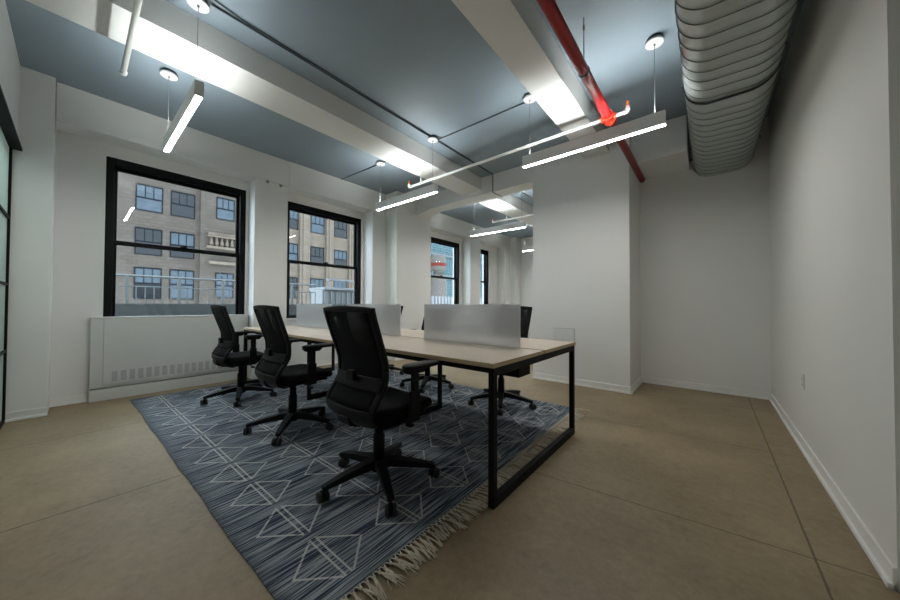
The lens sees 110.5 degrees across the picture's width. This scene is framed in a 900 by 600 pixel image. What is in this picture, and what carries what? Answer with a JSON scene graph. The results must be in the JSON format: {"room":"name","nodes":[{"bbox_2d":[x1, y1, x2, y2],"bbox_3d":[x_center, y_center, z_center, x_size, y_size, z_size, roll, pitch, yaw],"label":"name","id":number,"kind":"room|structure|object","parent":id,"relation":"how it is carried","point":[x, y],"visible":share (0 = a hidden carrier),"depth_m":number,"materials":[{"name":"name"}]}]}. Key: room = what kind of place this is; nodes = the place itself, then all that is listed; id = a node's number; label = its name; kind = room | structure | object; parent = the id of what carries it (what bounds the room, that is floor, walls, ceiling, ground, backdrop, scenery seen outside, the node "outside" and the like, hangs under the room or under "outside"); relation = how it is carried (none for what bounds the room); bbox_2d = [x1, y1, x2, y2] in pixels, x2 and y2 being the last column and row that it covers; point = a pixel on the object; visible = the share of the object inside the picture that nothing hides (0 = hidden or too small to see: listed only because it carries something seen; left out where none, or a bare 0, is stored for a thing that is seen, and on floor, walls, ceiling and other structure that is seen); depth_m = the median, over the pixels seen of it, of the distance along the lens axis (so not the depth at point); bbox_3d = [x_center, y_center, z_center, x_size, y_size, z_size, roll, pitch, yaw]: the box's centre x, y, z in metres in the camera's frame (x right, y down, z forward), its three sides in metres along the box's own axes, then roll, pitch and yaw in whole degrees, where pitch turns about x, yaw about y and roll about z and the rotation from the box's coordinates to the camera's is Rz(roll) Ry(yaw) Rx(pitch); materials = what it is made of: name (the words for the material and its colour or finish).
{"room":"open-plan office","nodes":[
{"label":"open-plan office","id":0,"kind":"room"},
{"bbox_2d":[0,0,19,134],"bbox_3d":[-1.926,-0.572,1.030,5.830,3.360,0.200,-1,-1,40],"label":"wall","id":1,"kind":"structure","parent":0,"point":[9,60],"depth_m":2.51,"materials":[{"name":"paint"}]},
{"bbox_2d":[0,85,21,429],"bbox_3d":[-3.333,-0.162,2.250,2.040,2.568,0.125,-1,-1,40],"label":"door","id":2,"kind":"structure","parent":1,"relation":"in","point":[9,139],"depth_m":2.80,"materials":[{"name":"black metal"}]},
{"bbox_2d":[25,0,480,194],"bbox_3d":[-1.203,-2.100,3.758,0.430,0.230,5.070,-1,-1,40],"label":"beam","id":3,"kind":"structure","parent":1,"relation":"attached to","point":[166,33],"depth_m":2.83,"materials":[{"name":"paint"}]},
{"bbox_2d":[451,0,608,158],"bbox_3d":[0.421,-2.103,2.326,0.300,0.255,4.950,-1,-1,40],"label":"beam","id":4,"kind":"structure","parent":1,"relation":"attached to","point":[515,30],"depth_m":2.59,"materials":[{"name":"paint"}]},
{"bbox_2d":[5,66,56,414],"bbox_3d":[-4.807,-0.558,2.610,0.680,3.359,1.840,-1,-1,40],"label":"wall","id":5,"kind":"structure","parent":0,"point":[33,167],"depth_m":3.01,"materials":[{"name":"paint"}]},
{"bbox_2d":[5,407,47,422],"bbox_3d":[-4.032,1.090,2.973,0.029,0.088,0.240,-1,-1,40],"label":"baseboard","id":6,"kind":"structure","parent":5,"relation":"attached to","point":[36,412],"depth_m":2.97,"materials":[{"name":"paint"}]},
{"bbox_2d":[115,304,345,316],"bbox_3d":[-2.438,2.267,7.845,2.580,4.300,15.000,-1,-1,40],"label":"trim","id":7,"kind":"structure","parent":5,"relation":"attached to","point":[120,309],"depth_m":5.79,"materials":[{"name":"paint"}]},
{"bbox_2d":[116,274,315,303],"bbox_3d":[-5.299,-0.186,5.984,0.048,0.521,5.604,-1,-1,40],"label":"terrace railing","id":8,"kind":"object","parent":7,"relation":"on","point":[126,293],"visible":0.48,"depth_m":6.04,"materials":[{"name":"metal"}]},
{"bbox_2d":[50,82,520,400],"bbox_3d":[-1.551,-0.484,6.346,0.740,3.360,11.750,-1,-1,40],"label":"wall","id":9,"kind":"structure","parent":0,"point":[90,128],"depth_m":4.23,"materials":[{"name":"paint"}]},
{"bbox_2d":[49,394,86,407],"bbox_3d":[-4.148,1.097,3.396,0.029,0.088,0.260,-1,-1,40],"label":"baseboard","id":10,"kind":"structure","parent":9,"relation":"attached to","point":[76,399],"depth_m":3.39,"materials":[{"name":"paint"}]},
{"bbox_2d":[103,156,245,316],"bbox_3d":[-3.582,-0.679,4.192,0.160,1.984,1.445,-1,-1,40],"label":"window","id":11,"kind":"structure","parent":9,"relation":"in","point":[113,165],"depth_m":3.95,"materials":[{"name":"black metal"}]},
{"bbox_2d":[286,201,360,319],"bbox_3d":[-2.294,-0.649,5.738,0.160,1.984,1.480,-1,-1,40],"label":"window","id":12,"kind":"structure","parent":9,"relation":"in","point":[292,206],"depth_m":5.87,"materials":[{"name":"black metal"}]},
{"bbox_2d":[431,237,458,303],"bbox_3d":[-0.245,-0.601,8.196,0.160,1.984,1.480,-1,-1,40],"label":"window","id":13,"kind":"structure","parent":9,"relation":"in","point":[455,246],"depth_m":8.68,"materials":[{"name":"black metal"}]},
{"bbox_2d":[481,249,487,303],"bbox_3d":[0.881,-0.574,9.548,0.160,1.984,0.960,-1,-1,40],"label":"window","id":14,"kind":"structure","parent":9,"relation":"in","point":[484,252],"depth_m":9.85,"materials":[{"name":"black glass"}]},
{"bbox_2d":[303,359,337,366],"bbox_3d":[-2.255,1.141,5.668,0.029,0.088,1.585,-1,-1,40],"label":"baseboard","id":15,"kind":"structure","parent":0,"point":[325,362],"depth_m":5.66,"materials":[{"name":"paint"}]},
{"bbox_2d":[5,0,803,237],"bbox_3d":[0.540,-2.285,4.541,6.550,0.200,12.000,-1,-1,40],"label":"ceiling","id":16,"kind":"structure","parent":0,"point":[424,61],"depth_m":3.02,"materials":[{"name":"paint"}]},
{"bbox_2d":[160,67,177,80],"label":"pendant light","id":17,"kind":"object","parent":16,"relation":"hanging from","point":[167,73],"depth_m":3.02,"materials":[{"name":"metal"}]},
{"bbox_2d":[163,79,203,152],"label":"pendant light","id":18,"kind":"object","parent":16,"relation":"hanging from","point":[191,102],"depth_m":2.51,"materials":[{"name":"metal"}]},
{"bbox_2d":[164,95,201,151],"bbox_3d":[-2.304,-1.471,2.664,1.272,0.008,0.038,-1,-1,40],"label":"diffuser","id":19,"kind":"object","parent":18,"relation":"attached to","point":[194,102],"depth_m":2.57,"materials":[{"name":"white plastic"}]},
{"bbox_2d":[187,0,209,16],"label":"pendant light","id":20,"kind":"object","parent":16,"relation":"hanging from","point":[202,6],"depth_m":2.31,"materials":[{"name":"metal"}]},
{"bbox_2d":[214,0,492,173],"bbox_3d":[-0.549,-2.192,3.794,0.038,0.010,4.060,-1,-1,39],"label":"conduit","id":21,"kind":"object","parent":16,"relation":"attached to","point":[214,0],"visible":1,"depth_m":3.00,"materials":[{"name":"grey metal"}]},
{"bbox_2d":[341,161,385,179],"bbox_3d":[-1.345,-2.174,5.152,1.531,0.016,0.023,0,-1,38],"label":"conduit","id":22,"kind":"object","parent":16,"relation":"attached to","point":[384,161],"visible":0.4,"depth_m":5.27,"materials":[{"name":"grey metal"}]},
{"bbox_2d":[211,3,532,198],"bbox_3d":[1.050,-2.002,5.751,0.016,0.320,8.880,-1,-1,40],"label":"conduit","id":23,"kind":"object","parent":16,"relation":"attached to","point":[213,5],"visible":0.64,"depth_m":3.04,"materials":[{"name":"grey metal"}]},
{"bbox_2d":[376,135,437,210],"bbox_3d":[-0.668,-1.809,4.562,1.280,0.760,0.134,-1,-1,40],"label":"pendant light","id":24,"kind":"object","parent":16,"relation":"hanging from","point":[431,189],"visible":1,"depth_m":4.44,"materials":[{"name":"metal"}]},
{"bbox_2d":[377,192,436,210],"bbox_3d":[-0.669,-1.433,4.556,1.272,0.008,0.038,-1,-1,40],"label":"diffuser","id":25,"kind":"object","parent":24,"relation":"attached to","point":[417,196],"depth_m":4.53,"materials":[{"name":"white plastic"}]},
{"bbox_2d":[438,102,524,139],"bbox_3d":[0.340,-2.188,3.854,1.300,0.016,0.016,0,-1,38],"label":"conduit","id":26,"kind":"object","parent":16,"relation":"attached to","point":[523,102],"visible":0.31,"depth_m":3.80,"materials":[{"name":"grey metal"}]},
{"bbox_2d":[470,191,525,235],"bbox_3d":[0.954,-1.773,6.399,1.280,0.760,0.134,-1,-1,40],"label":"pendant light","id":27,"kind":"object","parent":16,"relation":"hanging from","point":[512,226],"visible":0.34,"depth_m":6.33,"materials":[{"name":"metal"}]},
{"bbox_2d":[522,224,532,250],"bbox_3d":[2.503,-1.736,8.258,1.280,0.760,0.134,-1,-1,40],"label":"pendant light","id":28,"kind":"object","parent":16,"relation":"hanging from","point":[528,248],"visible":0.12,"depth_m":8.54,"materials":[{"name":"metal"}]},
{"bbox_2d":[536,0,644,182],"bbox_3d":[1.007,-1.976,2.395,0.128,0.482,5.590,-1,-1,40],"label":"sprinkler","id":29,"kind":"object","parent":16,"relation":"hanging from","point":[550,9],"visible":0.98,"depth_m":2.40,"materials":[{"name":"red paint"}]},
{"bbox_2d":[119,0,142,75],"bbox_3d":[-1.576,-1.895,1.645,2.970,0.045,0.046,-1,-1,40],"label":"pipe","id":30,"kind":"object","parent":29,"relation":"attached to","point":[137,5],"visible":1,"depth_m":2.21,"materials":[{"name":"white metal"}]},
{"bbox_2d":[408,119,600,188],"bbox_3d":[0.428,-1.858,3.976,2.815,0.232,0.044,-1,-1,40],"label":"pipe","id":31,"kind":"object","parent":29,"relation":"attached to","point":[421,182],"visible":0.98,"depth_m":3.69,"materials":[{"name":"white metal"}]},
{"bbox_2d":[616,100,629,116],"bbox_3d":[1.638,-1.813,2.967,0.135,0.120,0.044,-1,-1,40],"label":"pipe","id":32,"kind":"object","parent":29,"relation":"attached to","point":[627,109],"visible":1,"depth_m":2.94,"materials":[{"name":"white metal"}]},
{"bbox_2d":[522,110,665,167],"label":"pendant light","id":33,"kind":"object","parent":16,"relation":"hanging from","point":[653,121],"depth_m":2.89,"materials":[{"name":"metal"}]},
{"bbox_2d":[524,124,664,167],"bbox_3d":[1.291,-1.451,2.988,1.272,0.008,0.038,-1,-1,40],"label":"diffuser","id":34,"kind":"object","parent":33,"relation":"attached to","point":[649,127],"depth_m":2.92,"materials":[{"name":"white plastic"}]},
{"bbox_2d":[645,33,663,99],"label":"pendant light","id":35,"kind":"object","parent":16,"relation":"hanging from","point":[655,40],"depth_m":2.63,"materials":[{"name":"metal"}]},
{"bbox_2d":[674,0,797,176],"bbox_3d":[1.703,-1.931,1.854,0.633,0.586,5.570,-1,-1,40],"label":"air duct","id":36,"kind":"object","parent":16,"relation":"hanging from","point":[731,51],"visible":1,"depth_m":2.25,"materials":[{"name":"metal"}]},
{"bbox_2d":[385,191,430,360],"bbox_3d":[-0.993,-0.475,6.743,0.650,3.359,0.985,-1,-1,40],"label":"wall","id":37,"kind":"structure","parent":0,"point":[408,235],"depth_m":6.39,"materials":[{"name":"paint"}]},
{"bbox_2d":[416,208,440,217],"bbox_3d":[-0.453,-1.819,6.570,0.480,0.066,0.310,-1,-1,40],"label":"trim","id":38,"kind":"structure","parent":37,"relation":"attached to","point":[427,213],"depth_m":6.54,"materials":[{"name":"paint"}]},
{"bbox_2d":[0,359,899,599],"bbox_3d":[0.526,1.250,4.484,6.550,0.150,12.000,-1,-1,40],"label":"floor","id":39,"kind":"structure","parent":0,"point":[658,492],"depth_m":1.59,"materials":[{"name":"concrete"}]},
{"bbox_2d":[88,314,247,402],"bbox_3d":[-3.534,0.677,4.080,0.094,0.948,1.545,-1,-1,40],"label":"radiator cover","id":40,"kind":"object","parent":39,"relation":"on","point":[124,350],"visible":0.8,"depth_m":3.85,"materials":[{"name":"metal"}]},
{"bbox_2d":[112,361,221,380],"bbox_3d":[-3.480,0.888,4.072,0.003,0.117,1.269,-1,-1,40],"label":"grille","id":41,"kind":"object","parent":40,"relation":"attached to","point":[135,373],"depth_m":3.91,"materials":[{"name":"white metal"}]},
{"bbox_2d":[130,366,590,599],"bbox_3d":[-1.089,1.140,3.391,4.175,0.018,3.004,-1,-1,39],"label":"area rug","id":42,"kind":"object","parent":39,"relation":"on","point":[262,495],"visible":0.69,"depth_m":2.00,"materials":[{"name":"carpet"}]},
{"bbox_2d":[200,305,276,406],"bbox_3d":[-2.435,0.596,3.593,0.721,1.085,0.678,-1,-1,40],"label":"chair","id":43,"kind":"object","parent":42,"relation":"on","point":[221,356],"visible":0.94,"depth_m":3.45,"materials":[{"name":"black plastic"}]},
{"bbox_2d":[243,305,333,445],"bbox_3d":[-1.394,0.587,2.779,0.684,1.085,0.695,-1,-1,40],"label":"chair","id":44,"kind":"object","parent":42,"relation":"on","point":[272,371],"visible":1,"depth_m":2.60,"materials":[{"name":"black plastic"}]},
{"bbox_2d":[316,306,439,516],"bbox_3d":[-0.455,0.578,1.935,0.707,1.085,0.685,-1,-1,40],"label":"chair","id":45,"kind":"object","parent":42,"relation":"on","point":[360,395],"visible":1,"depth_m":1.77,"materials":[{"name":"black plastic"}]},
{"bbox_2d":[389,306,403,374],"bbox_3d":[-1.097,0.623,4.917,0.685,1.085,0.696,-1,-1,40],"label":"chair","id":46,"kind":"object","parent":42,"relation":"on","point":[391,366],"visible":0.12,"depth_m":4.85,"materials":[{"name":"black plastic"}]},
{"bbox_2d":[243,325,575,509],"bbox_3d":[-0.848,0.760,3.438,3.925,0.786,1.340,-1,-1,40],"label":"desk","id":47,"kind":"object","parent":42,"relation":"on","point":[495,361],"visible":0.62,"depth_m":2.22,"materials":[{"name":"brown wood"}]},
{"bbox_2d":[296,304,331,328],"bbox_3d":[-1.896,0.231,4.322,0.990,0.352,0.022,-1,-1,40],"label":"screen","id":48,"kind":"object","parent":47,"relation":"attached to","point":[308,315],"visible":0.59,"depth_m":4.34,"materials":[{"name":"plastic"}]},
{"bbox_2d":[346,304,400,335],"bbox_3d":[-0.878,0.221,3.474,0.980,0.352,0.022,-1,-1,40],"label":"screen","id":49,"kind":"object","parent":47,"relation":"attached to","point":[388,315],"visible":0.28,"depth_m":3.28,"materials":[{"name":"plastic"}]},
{"bbox_2d":[424,304,520,347],"bbox_3d":[0.140,0.212,2.626,0.990,0.352,0.022,-1,-1,40],"label":"screen","id":50,"kind":"object","parent":47,"relation":"attached to","point":[484,324],"visible":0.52,"depth_m":2.56,"materials":[{"name":"plastic"}]},
{"bbox_2d":[400,318,453,392],"bbox_3d":[-0.276,0.615,4.211,0.695,1.085,0.697,-1,-1,40],"label":"chair","id":51,"kind":"object","parent":42,"relation":"on","point":[427,376],"visible":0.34,"depth_m":4.13,"materials":[{"name":"black plastic"}]},
{"bbox_2d":[468,306,536,415],"bbox_3d":[0.589,0.606,3.430,0.701,1.085,0.706,-1,-1,40],"label":"chair","id":52,"kind":"object","parent":42,"relation":"on","point":[502,393],"visible":0.34,"depth_m":3.40,"materials":[{"name":"black plastic"}]},
{"bbox_2d":[501,365,529,377],"bbox_3d":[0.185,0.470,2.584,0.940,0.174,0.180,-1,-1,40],"label":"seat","id":53,"kind":"object","parent":52,"relation":"attached to","point":[523,371],"depth_m":2.26,"materials":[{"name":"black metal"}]},
{"bbox_2d":[520,236,532,336],"bbox_3d":[3.317,-0.408,9.806,3.750,3.360,0.200,-1,-1,40],"label":"wall","id":54,"kind":"structure","parent":0,"point":[526,287],"depth_m":10.31,"materials":[{"name":"paint"}]},
{"bbox_2d":[478,194,532,226],"bbox_3d":[2.090,-2.022,7.710,0.430,0.230,4.740,-1,-1,40],"label":"trim","id":55,"kind":"structure","parent":54,"relation":"attached to","point":[515,207],"depth_m":6.64,"materials":[{"name":"paint"}]},
{"bbox_2d":[492,210,532,222],"bbox_3d":[1.551,-1.815,6.398,1.620,0.232,0.044,-1,-1,40],"label":"pipe","id":56,"kind":"object","parent":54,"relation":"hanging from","point":[506,219],"visible":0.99,"depth_m":6.62,"materials":[{"name":"white metal"}]},
{"bbox_2d":[533,137,640,386],"bbox_3d":[2.065,-0.495,4.707,1.295,3.359,0.940,-1,-1,40],"label":"wall","id":57,"kind":"structure","parent":0,"point":[586,212],"depth_m":4.27,"materials":[{"name":"paint"}]},
{"bbox_2d":[416,165,532,211],"bbox_3d":[0.405,-2.017,5.860,2.750,0.315,0.300,-1,-1,40],"label":"trim","id":58,"kind":"structure","parent":57,"relation":"attached to","point":[517,179],"depth_m":5.51,"materials":[{"name":"paint"}]},
{"bbox_2d":[532,372,629,393],"bbox_3d":[1.750,1.136,4.311,1.295,0.088,0.029,-1,-1,40],"label":"baseboard","id":59,"kind":"structure","parent":57,"relation":"attached to","point":[591,384],"depth_m":4.22,"materials":[{"name":"paint"}]},
{"bbox_2d":[630,376,642,393],"bbox_3d":[2.508,1.137,4.191,0.029,0.088,0.816,-1,-1,40],"label":"baseboard","id":60,"kind":"structure","parent":57,"relation":"attached to","point":[639,381],"depth_m":4.12,"materials":[{"name":"paint"}]},
{"bbox_2d":[640,117,771,392],"bbox_3d":[3.369,-0.499,4.167,1.450,3.360,0.200,-1,-1,40],"label":"wall","id":61,"kind":"structure","parent":0,"point":[705,297],"depth_m":4.05,"materials":[{"name":"paint"}]},
{"bbox_2d":[631,114,689,178],"bbox_3d":[2.788,-1.972,4.146,0.605,0.440,0.720,-1,-1,40],"label":"trim","id":62,"kind":"structure","parent":61,"relation":"attached to","point":[665,150],"depth_m":3.90,"materials":[{"name":"paint"}]},
{"bbox_2d":[642,376,769,399],"bbox_3d":[3.262,1.139,4.079,1.325,0.088,0.029,-1,-1,40],"label":"baseboard","id":63,"kind":"structure","parent":61,"relation":"attached to","point":[680,384],"depth_m":4.01,"materials":[{"name":"paint"}]},
{"bbox_2d":[768,0,899,591],"bbox_3d":[1.585,-0.559,0.871,0.230,3.360,7.550,-1,-1,40],"label":"wall","id":64,"kind":"structure","parent":0,"point":[834,116],"depth_m":1.68,"materials":[{"name":"paint"}]},
{"bbox_2d":[801,373,804,389],"bbox_3d":[2.721,0.630,2.407,0.009,0.120,0.076,-1,-1,40],"label":"wall outlet","id":65,"kind":"object","parent":64,"relation":"attached to","point":[802,375],"visible":1,"depth_m":2.39,"materials":[{"name":"white plastic"}]},
{"bbox_2d":[769,393,898,591],"bbox_3d":[2.745,1.110,2.442,0.029,0.088,3.200,-1,-1,40],"label":"baseboard","id":66,"kind":"structure","parent":64,"relation":"attached to","point":[881,562],"depth_m":1.60,"materials":[{"name":"paint"}]},
{"label":"outside","id":67,"kind":"structure","parent":0,"visible":0},
{"bbox_2d":[431,243,481,303],"bbox_3d":[0.472,-7.558,83.069,10.500,60.000,40.000,-1,-1,40],"label":"glass tower","id":68,"kind":"structure","parent":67,"point":[436,249],"depth_m":74.42,"materials":[{"name":"glass"}]},
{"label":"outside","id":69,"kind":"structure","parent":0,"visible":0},
{"bbox_2d":[115,172,353,303],"bbox_3d":[-27.046,1.934,27.704,10.950,39.000,52.000,-1,-1,40],"label":"office building","id":70,"kind":"structure","parent":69,"point":[149,211],"depth_m":26.76,"materials":[{"name":"brick"}]},
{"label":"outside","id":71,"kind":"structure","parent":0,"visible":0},
{"bbox_2d":[431,296,480,303],"bbox_3d":[1.146,1.130,20.112,0.100,2.600,8.000,-1,-1,40],"label":"fence","id":72,"kind":"object","parent":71,"point":[447,300],"visible":0.09,"depth_m":18.18,"materials":[{"name":"metal"}]},
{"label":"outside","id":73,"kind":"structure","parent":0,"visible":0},
{"bbox_2d":[431,255,446,303],"bbox_3d":[-1.417,1.272,35.783,2.100,12.800,2.100,-1,-1,40],"label":"tank","id":74,"kind":"object","parent":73,"point":[438,262],"visible":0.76,"depth_m":34.99,"materials":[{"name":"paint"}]},
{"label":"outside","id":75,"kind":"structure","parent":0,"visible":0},
{"bbox_2d":[309,278,353,304],"bbox_3d":[-3.614,0.197,10.675,0.980,1.720,2.020,-1,-1,40],"label":"rooftop unit","id":76,"kind":"object","parent":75,"point":[324,295],"visible":0.33,"depth_m":9.96,"materials":[{"name":"metal"}]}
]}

